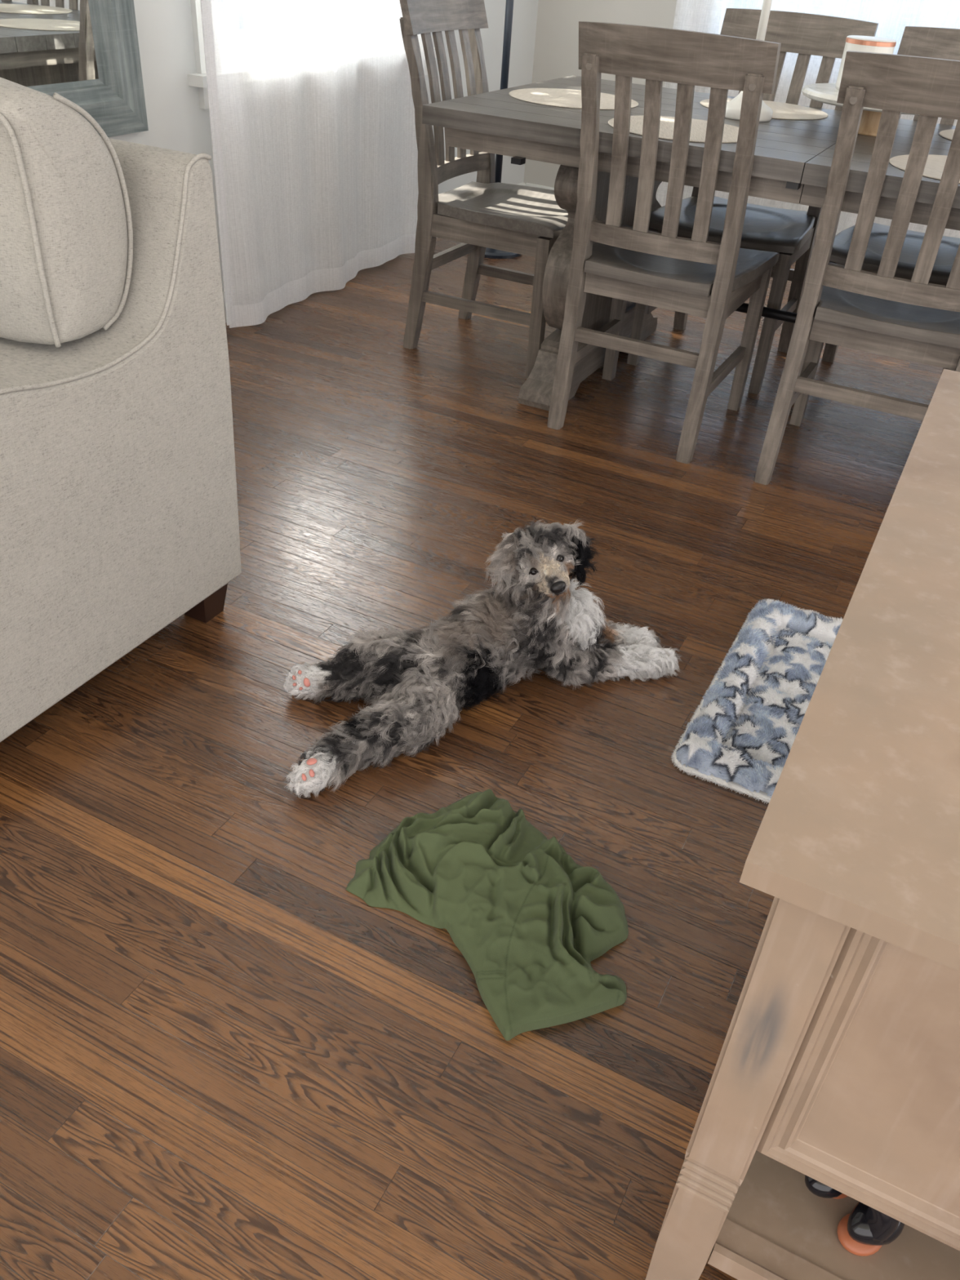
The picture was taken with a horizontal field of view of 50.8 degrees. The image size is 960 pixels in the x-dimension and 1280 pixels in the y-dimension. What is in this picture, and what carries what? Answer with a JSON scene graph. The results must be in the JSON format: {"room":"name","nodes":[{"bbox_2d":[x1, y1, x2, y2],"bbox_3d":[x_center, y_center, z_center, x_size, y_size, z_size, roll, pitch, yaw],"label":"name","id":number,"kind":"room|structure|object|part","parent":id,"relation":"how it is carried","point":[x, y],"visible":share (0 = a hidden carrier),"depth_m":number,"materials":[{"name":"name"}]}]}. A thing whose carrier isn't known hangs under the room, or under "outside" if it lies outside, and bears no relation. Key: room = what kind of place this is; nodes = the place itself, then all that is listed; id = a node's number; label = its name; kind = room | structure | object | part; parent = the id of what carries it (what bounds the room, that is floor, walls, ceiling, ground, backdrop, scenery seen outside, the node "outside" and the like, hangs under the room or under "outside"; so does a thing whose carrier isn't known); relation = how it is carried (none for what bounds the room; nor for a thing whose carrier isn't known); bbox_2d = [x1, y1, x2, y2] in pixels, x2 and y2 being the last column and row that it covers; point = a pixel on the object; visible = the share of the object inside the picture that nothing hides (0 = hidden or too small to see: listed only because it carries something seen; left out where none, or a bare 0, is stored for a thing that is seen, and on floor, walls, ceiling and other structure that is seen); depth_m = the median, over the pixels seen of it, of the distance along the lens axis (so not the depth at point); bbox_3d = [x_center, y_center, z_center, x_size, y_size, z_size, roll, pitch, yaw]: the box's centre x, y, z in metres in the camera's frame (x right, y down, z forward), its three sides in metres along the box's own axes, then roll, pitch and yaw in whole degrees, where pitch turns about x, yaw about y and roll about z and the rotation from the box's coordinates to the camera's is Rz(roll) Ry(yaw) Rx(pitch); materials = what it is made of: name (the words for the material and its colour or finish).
{"room":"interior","nodes":[
{"label":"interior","id":0,"kind":"room"},
{"bbox_2d":[107,0,538,291],"bbox_3d":[-1.488,-1.445,1.715,0.140,2.500,7.800,19,38,20],"label":"wall","id":1,"kind":"structure","parent":0,"point":[175,119],"depth_m":3.00,"materials":[{"name":"white paint"}]},
{"bbox_2d":[0,0,148,137],"bbox_3d":[-1.220,-1.571,2.033,0.040,1.128,1.340,19,38,20],"label":"wall mirror","id":2,"kind":"object","parent":1,"relation":"attached to","point":[86,52],"visible":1,"depth_m":2.60,"materials":[{"name":"grey glass"}]},
{"bbox_2d":[0,0,98,86],"bbox_3d":[-1.232,-1.575,2.037,0.006,0.868,1.080,19,38,20],"label":"mirror glass","id":3,"kind":"object","parent":2,"relation":"on","point":[43,42],"depth_m":2.52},
{"bbox_3d":[-1.251,-1.168,2.320,0.040,0.135,1.340,19,38,20],"label":"frame","id":4,"kind":"part","parent":2,"relation":"part of","materials":[{"name":"grey wood"}]},
{"bbox_3d":[-0.944,-1.867,2.479,0.040,1.128,0.135,19,38,20],"label":"frame","id":5,"kind":"part","parent":2,"relation":"part of","materials":[{"name":"grey wood"}]},
{"bbox_2d":[187,0,436,109],"bbox_3d":[-0.507,-2.588,3.098,0.165,1.585,1.440,19,38,20],"label":"window","id":6,"kind":"structure","parent":1,"relation":"in","point":[198,80],"depth_m":2.96,"materials":[{"name":"white paint"}]},
{"bbox_3d":[-0.485,-2.616,3.066,0.048,1.500,1.360,19,38,20],"label":"casing","id":7,"kind":"part","parent":6,"relation":"part of","materials":[{"name":"white paint"}]},
{"bbox_3d":[-0.527,-1.972,3.519,0.105,0.093,1.440,19,38,20],"label":"sill","id":8,"kind":"part","parent":6,"relation":"part of","materials":[{"name":"white paint"}]},
{"bbox_2d":[222,182,525,322],"bbox_3d":[-1.527,-0.409,2.331,0.017,0.096,7.660,19,38,20],"label":"baseboard","id":9,"kind":"structure","parent":1,"relation":"attached to","point":[522,183],"depth_m":3.41,"materials":[{"name":"white paint"}]},
{"bbox_3d":[-0.448,-3.204,2.471,0.092,0.024,1.500,19,38,20],"label":"curtain rod","id":10,"kind":"object","parent":1,"relation":"attached to","visible":0},
{"bbox_2d":[200,0,425,328],"bbox_3d":[-0.464,-2.251,3.143,0.081,2.279,1.275,19,38,19],"label":"curtain","id":11,"kind":"object","parent":10,"relation":"hanging from","point":[312,109],"visible":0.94,"depth_m":3.41,"materials":[{"name":"white fabric"}]},
{"bbox_2d":[0,237,943,1279],"bbox_3d":[1.032,0.525,1.381,5.985,0.001,7.762,19,38,20],"label":"floor","id":12,"kind":"structure","parent":0,"point":[220,1060],"depth_m":1.55,"materials":[{"name":"brown wood"}]},
{"bbox_2d":[0,136,241,742],"bbox_3d":[-1.129,-0.348,1.642,1.061,0.844,0.963,19,38,20],"label":"sofa","id":13,"kind":"object","parent":12,"relation":"on","point":[119,522],"visible":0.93,"depth_m":1.60,"materials":[{"name":"beige fabric"}]},
{"bbox_2d":[0,77,133,347],"bbox_3d":[-0.941,-0.753,1.614,0.840,0.370,0.255,19,38,20],"label":"sofa cushion","id":14,"kind":"object","parent":13,"relation":"on","point":[64,255],"visible":1,"depth_m":1.46,"materials":[{"name":"beige fabric"}]},
{"bbox_3d":[-0.549,-0.086,2.000,0.077,0.078,0.077,19,38,20],"label":"leg","id":15,"kind":"part","parent":13,"relation":"part of","materials":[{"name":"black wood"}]},
{"bbox_2d":[283,518,680,797],"bbox_3d":[-0.007,-0.030,1.794,0.785,0.289,0.273,-16,40,-27],"label":"puppy","id":16,"kind":"object","parent":12,"relation":"on","point":[419,682],"visible":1,"depth_m":1.78},
{"bbox_2d":[399,0,568,379],"bbox_3d":[0.079,-1.403,3.129,0.567,0.996,0.472,19,38,20],"label":"dining chair","id":17,"kind":"object","parent":12,"relation":"on","point":[482,214],"visible":0.77,"depth_m":3.07,"materials":[{"name":"grey wood"}]},
{"bbox_3d":[-0.189,-1.345,3.074,0.130,0.930,0.038,19,38,20],"label":"leg","id":18,"kind":"part","parent":17,"relation":"part of","materials":[{"name":"grey wood"}]},
{"bbox_3d":[-0.110,-1.843,2.955,0.077,0.103,0.460,19,38,20],"label":"rail","id":19,"kind":"part","parent":17,"relation":"part of","materials":[{"name":"grey wood"}]},
{"bbox_3d":[-0.069,-1.482,3.169,0.045,0.048,0.352,19,38,20],"label":"rail","id":20,"kind":"part","parent":17,"relation":"part of","materials":[{"name":"grey wood"}]},
{"bbox_3d":[-0.013,-1.534,3.360,0.130,0.930,0.038,19,38,20],"label":"leg","id":21,"kind":"part","parent":17,"relation":"part of","materials":[{"name":"grey wood"}]},
{"bbox_3d":[0.114,-1.350,3.143,0.482,0.036,0.472,19,38,20],"label":"seat","id":22,"kind":"part","parent":17,"relation":"part of","materials":[{"name":"grey wood"}]},
{"bbox_3d":[0.178,-0.996,3.061,0.039,0.425,0.037,19,38,20],"label":"leg","id":23,"kind":"part","parent":17,"relation":"part of","materials":[{"name":"grey wood"}]},
{"bbox_2d":[346,788,628,1040],"bbox_3d":[0.036,0.357,1.444,0.300,0.074,0.441,-27,46,-37],"label":"blanket","id":24,"kind":"object","parent":12,"relation":"on","point":[529,922],"visible":1,"depth_m":1.43,"materials":[{"name":"green fabric"}]},
{"bbox_2d":[484,0,520,258],"bbox_3d":[0.111,-2.404,3.897,0.340,1.740,0.340,19,38,20],"label":"floor lamp","id":25,"kind":"object","parent":12,"relation":"on","point":[491,253],"visible":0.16,"depth_m":4.00,"materials":[{"name":"black metal"}]},
{"bbox_2d":[546,21,781,463],"bbox_3d":[0.516,-1.062,2.696,0.472,0.996,0.567,19,38,20],"label":"dining chair","id":26,"kind":"object","parent":12,"relation":"on","point":[697,276],"visible":1,"depth_m":2.50,"materials":[{"name":"grey wood"}]},
{"bbox_3d":[0.251,-0.996,2.631,0.038,0.930,0.130,19,38,20],"label":"leg","id":27,"kind":"part","parent":26,"relation":"part of","materials":[{"name":"grey wood"}]},
{"bbox_3d":[0.424,-1.010,3.107,0.037,0.425,0.039,19,38,20],"label":"leg","id":28,"kind":"part","parent":26,"relation":"part of","materials":[{"name":"grey wood"}]},
{"bbox_3d":[0.440,-1.004,2.552,0.352,0.048,0.045,19,38,20],"label":"rail","id":29,"kind":"part","parent":26,"relation":"part of","materials":[{"name":"grey wood"}]},
{"bbox_3d":[0.432,-1.304,2.256,0.460,0.103,0.077,19,38,20],"label":"rail","id":30,"kind":"part","parent":26,"relation":"part of","materials":[{"name":"grey wood"}]},
{"bbox_3d":[0.532,-1.042,2.756,0.472,0.036,0.482,19,38,20],"label":"seat","id":31,"kind":"part","parent":26,"relation":"part of","materials":[{"name":"grey wood"}]},
{"bbox_3d":[0.592,-0.876,2.500,0.038,0.930,0.130,19,38,20],"label":"leg","id":32,"kind":"part","parent":26,"relation":"part of","materials":[{"name":"grey wood"}]},
{"bbox_3d":[0.789,-0.882,2.967,0.037,0.425,0.039,19,38,20],"label":"leg","id":33,"kind":"part","parent":26,"relation":"part of","materials":[{"name":"grey wood"}]},
{"bbox_2d":[422,75,959,411],"bbox_3d":[0.936,-1.032,2.904,1.984,0.760,1.009,19,38,20],"label":"dining table","id":34,"kind":"object","parent":12,"relation":"on","point":[793,159],"visible":0.4,"depth_m":2.64,"materials":[{"name":"grey wood"}]},
{"bbox_2d":[508,88,638,110],"bbox_3d":[0.271,-1.566,2.923,0.376,0.003,0.376,19,38,20],"label":"placemat","id":35,"kind":"object","parent":34,"relation":"on","point":[565,98],"visible":0.77,"depth_m":2.90,"materials":[{"name":"beige fabric"}]},
{"bbox_2d":[608,115,738,142],"bbox_3d":[0.516,-1.311,2.591,0.376,0.003,0.376,5,35,1],"label":"placemat","id":36,"kind":"object","parent":34,"relation":"on","point":[698,128],"visible":0.38,"depth_m":2.57,"materials":[{"name":"beige fabric"}]},
{"bbox_2d":[724,0,773,121],"bbox_3d":[0.761,-1.683,2.685,0.176,0.530,0.176,19,38,20],"label":"table lamp","id":37,"kind":"object","parent":34,"relation":"on","point":[733,108],"visible":0.32,"depth_m":2.78,"materials":[{"name":"white ceramic"}]},
{"bbox_2d":[700,97,828,119],"bbox_3d":[0.843,-1.580,3.006,0.376,0.003,0.376,-8,37,-17],"label":"placemat","id":38,"kind":"object","parent":34,"relation":"on","point":[780,110],"visible":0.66,"depth_m":2.99,"materials":[{"name":"beige fabric"}]},
{"bbox_2d":[801,83,919,136],"bbox_3d":[1.061,-1.413,2.713,0.406,0.096,0.406,19,38,20],"label":"cake stand","id":39,"kind":"object","parent":34,"relation":"on","point":[826,93],"visible":0.28,"depth_m":2.69,"materials":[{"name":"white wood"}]},
{"bbox_3d":[1.063,-1.442,2.692,0.406,0.024,0.406,19,38,20],"label":"plate","id":40,"kind":"part","parent":39,"relation":"part of","materials":[{"name":"white ceramic"}]},
{"bbox_2d":[835,35,896,89],"bbox_3d":[1.017,-1.519,2.669,0.126,0.122,0.126,19,38,20],"label":"candle jar","id":41,"kind":"object","parent":39,"relation":"on","point":[853,42],"visible":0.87,"depth_m":2.61,"materials":[{"name":"white ceramic"}]},
{"bbox_3d":[1.021,-1.568,2.635,0.124,0.004,0.124,-21,42,-31],"label":"lid","id":42,"kind":"part","parent":41,"relation":"part of","materials":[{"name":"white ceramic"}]},
{"bbox_2d":[888,154,959,183],"bbox_3d":[1.145,-1.090,2.348,0.376,0.003,0.376,-25,45,-35],"label":"placemat","id":43,"kind":"object","parent":34,"relation":"on","point":[935,165],"visible":0.61,"depth_m":2.37,"materials":[{"name":"beige fabric"}]},
{"bbox_2d":[938,128,955,140],"bbox_3d":[1.455,-1.365,2.770,0.376,0.003,0.376,18,38,19],"label":"placemat","id":44,"kind":"object","parent":34,"relation":"on","point":[947,134],"visible":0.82,"depth_m":2.81,"materials":[{"name":"beige fabric"}]},
{"bbox_2d":[626,8,878,394],"bbox_3d":[0.832,-1.378,3.176,0.472,0.996,0.567,19,38,20],"label":"dining chair","id":45,"kind":"object","parent":12,"relation":"on","point":[790,233],"visible":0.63,"depth_m":3.12,"materials":[{"name":"grey wood"}]},
{"bbox_3d":[0.523,-1.093,3.235,0.037,0.425,0.039,19,38,20],"label":"leg","id":46,"kind":"part","parent":45,"relation":"part of","materials":[{"name":"grey wood"}]},
{"bbox_3d":[0.751,-1.510,3.410,0.038,0.930,0.130,19,38,20],"label":"leg","id":47,"kind":"part","parent":45,"relation":"part of","materials":[{"name":"grey wood"}]},
{"bbox_3d":[0.809,-1.317,3.173,0.472,0.036,0.482,19,38,20],"label":"seat","id":48,"kind":"part","parent":45,"relation":"part of","materials":[{"name":"grey wood"}]},
{"bbox_3d":[0.887,-0.965,3.094,0.037,0.425,0.039,19,38,20],"label":"leg","id":49,"kind":"part","parent":45,"relation":"part of","materials":[{"name":"grey wood"}]},
{"bbox_3d":[0.972,-1.861,3.099,0.460,0.103,0.077,19,38,20],"label":"rail","id":50,"kind":"part","parent":45,"relation":"part of","materials":[{"name":"grey wood"}]},
{"bbox_3d":[1.093,-1.390,3.278,0.038,0.930,0.130,19,38,20],"label":"leg","id":51,"kind":"part","parent":45,"relation":"part of","materials":[{"name":"grey wood"}]},
{"bbox_2d":[671,598,842,804],"bbox_3d":[0.752,0.158,1.829,0.662,0.043,0.591,19,38,20],"label":"pet mat","id":52,"kind":"object","parent":12,"relation":"on","point":[740,737],"visible":0.38,"depth_m":1.86,"materials":[{"name":"fur"}]},
{"bbox_2d":[645,368,959,1279],"bbox_3d":[0.618,0.299,1.004,0.642,0.750,0.924,19,38,20],"label":"console table","id":53,"kind":"object","parent":12,"relation":"on","point":[837,1066],"visible":1,"depth_m":0.66,"materials":[{"name":"brown wood"}]},
{"bbox_3d":[0.173,0.430,0.787,0.043,0.733,0.043,19,38,20],"label":"leg","id":54,"kind":"part","parent":53,"relation":"part of","materials":[{"name":"brown wood"}]},
{"bbox_3d":[0.418,0.561,0.724,0.516,0.023,0.031,19,38,20],"label":"shelf rail","id":55,"kind":"part","parent":53,"relation":"part of","materials":[{"name":"brown wood"}]},
{"bbox_2d":[725,1150,959,1279],"bbox_3d":[0.612,0.356,1.045,0.586,0.019,0.824,19,38,20],"label":"shelf","id":56,"kind":"object","parent":53,"relation":"attached to","point":[773,1212],"depth_m":0.81,"materials":[{"name":"brown wood"}]},
{"bbox_2d":[804,1174,904,1256],"bbox_3d":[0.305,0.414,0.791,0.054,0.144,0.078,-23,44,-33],"label":"shoes","id":57,"kind":"object","parent":53,"relation":"on","point":[863,1232],"visible":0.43,"depth_m":0.80,"materials":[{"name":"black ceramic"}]},
{"bbox_3d":[0.435,0.329,0.554,0.516,0.267,0.019,19,38,20],"label":"moulding","id":58,"kind":"part","parent":53,"relation":"part of","materials":[{"name":"brown wood"}]},
{"bbox_3d":[0.438,0.322,0.556,0.496,0.258,0.010,19,38,20],"label":"panel","id":59,"kind":"part","parent":53,"relation":"part of","materials":[{"name":"brown wood"}]},
{"bbox_2d":[753,50,959,484],"bbox_3d":[1.050,-0.873,2.489,0.472,0.996,0.567,19,38,20],"label":"dining chair","id":60,"kind":"object","parent":12,"relation":"on","point":[917,320],"visible":0.98,"depth_m":2.32,"materials":[{"name":"grey wood"}]},
{"bbox_3d":[0.958,-0.821,2.900,0.037,0.425,0.039,19,38,20],"label":"leg","id":61,"kind":"part","parent":60,"relation":"part of","materials":[{"name":"grey wood"}]},
{"bbox_3d":[0.785,-0.807,2.424,0.038,0.930,0.130,19,38,20],"label":"leg","id":62,"kind":"part","parent":60,"relation":"part of","materials":[{"name":"grey wood"}]},
{"bbox_3d":[1.066,-0.853,2.549,0.472,0.036,0.482,19,38,20],"label":"seat","id":63,"kind":"part","parent":60,"relation":"part of","materials":[{"name":"grey wood"}]},
{"bbox_3d":[0.974,-0.815,2.345,0.352,0.048,0.045,19,38,20],"label":"rail","id":64,"kind":"part","parent":60,"relation":"part of","materials":[{"name":"grey wood"}]},
{"bbox_3d":[0.966,-1.116,2.049,0.460,0.103,0.077,19,38,20],"label":"rail","id":65,"kind":"part","parent":60,"relation":"part of","materials":[{"name":"grey wood"}]},
{"bbox_3d":[1.126,-0.687,2.293,0.038,0.930,0.130,19,38,20],"label":"leg","id":66,"kind":"part","parent":60,"relation":"part of","materials":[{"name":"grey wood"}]},
{"bbox_2d":[800,26,959,376],"bbox_3d":[1.311,-1.210,2.992,0.472,0.996,0.567,19,38,20],"label":"dining chair","id":67,"kind":"object","parent":12,"relation":"on","point":[923,42],"visible":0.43,"depth_m":2.96,"materials":[{"name":"grey wood"}]},
{"bbox_3d":[1.002,-0.925,3.050,0.037,0.425,0.039,19,38,20],"label":"leg","id":68,"kind":"part","parent":67,"relation":"part of","materials":[{"name":"grey wood"}]},
{"bbox_3d":[1.230,-1.342,3.225,0.038,0.930,0.130,19,38,20],"label":"leg","id":69,"kind":"part","parent":67,"relation":"part of","materials":[{"name":"grey wood"}]},
{"bbox_3d":[1.288,-1.148,2.989,0.472,0.036,0.482,19,38,20],"label":"seat","id":70,"kind":"part","parent":67,"relation":"part of","materials":[{"name":"black leather"}]},
{"bbox_3d":[1.451,-1.693,2.915,0.460,0.103,0.077,19,38,20],"label":"rail","id":71,"kind":"part","parent":67,"relation":"part of","materials":[{"name":"grey wood"}]},
{"bbox_2d":[523,0,676,187],"bbox_3d":[2.937,-2.387,3.526,5.885,2.500,0.140,19,38,20],"label":"wall","id":72,"kind":"structure","parent":0,"point":[556,53],"depth_m":4.70,"materials":[{"name":"grey paint"}]},
{"bbox_2d":[524,182,554,189],"bbox_3d":[2.832,-1.368,4.160,5.868,0.096,0.017,19,38,20],"label":"baseboard","id":73,"kind":"structure","parent":72,"relation":"attached to","point":[526,184],"depth_m":5.11,"materials":[{"name":"white paint"}]},
{"bbox_3d":[2.320,-3.409,3.063,3.300,0.024,0.107,19,38,20],"label":"curtain rod","id":74,"kind":"object","parent":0,"visible":0},
{"bbox_2d":[672,0,763,34],"bbox_3d":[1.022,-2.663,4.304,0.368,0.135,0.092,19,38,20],"label":"curtain","id":75,"kind":"object","parent":74,"relation":"hanging from","point":[697,15],"depth_m":4.34,"materials":[{"name":"white fabric"}]},
{"bbox_2d":[746,195,808,211],"bbox_3d":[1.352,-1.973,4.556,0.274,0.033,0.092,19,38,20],"label":"curtain","id":76,"kind":"object","parent":74,"relation":"hanging from","point":[753,200],"depth_m":4.56,"materials":[{"name":"white fabric"}]},
{"bbox_2d":[773,52,798,102],"bbox_3d":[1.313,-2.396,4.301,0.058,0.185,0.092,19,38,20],"label":"curtain","id":77,"kind":"object","parent":74,"relation":"hanging from","point":[789,63],"depth_m":4.31,"materials":[{"name":"white fabric"}]},
{"bbox_2d":[802,54,822,88],"bbox_3d":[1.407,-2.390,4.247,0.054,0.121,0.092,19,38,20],"label":"curtain","id":78,"kind":"object","parent":74,"relation":"hanging from","point":[814,65],"depth_m":4.24,"materials":[{"name":"white fabric"}]},
{"bbox_2d":[770,0,959,54],"bbox_3d":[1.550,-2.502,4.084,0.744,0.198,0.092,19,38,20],"label":"window","id":79,"kind":"structure","parent":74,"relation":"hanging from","point":[893,19],"depth_m":4.05,"materials":[{"name":"white glass"}]}
]}

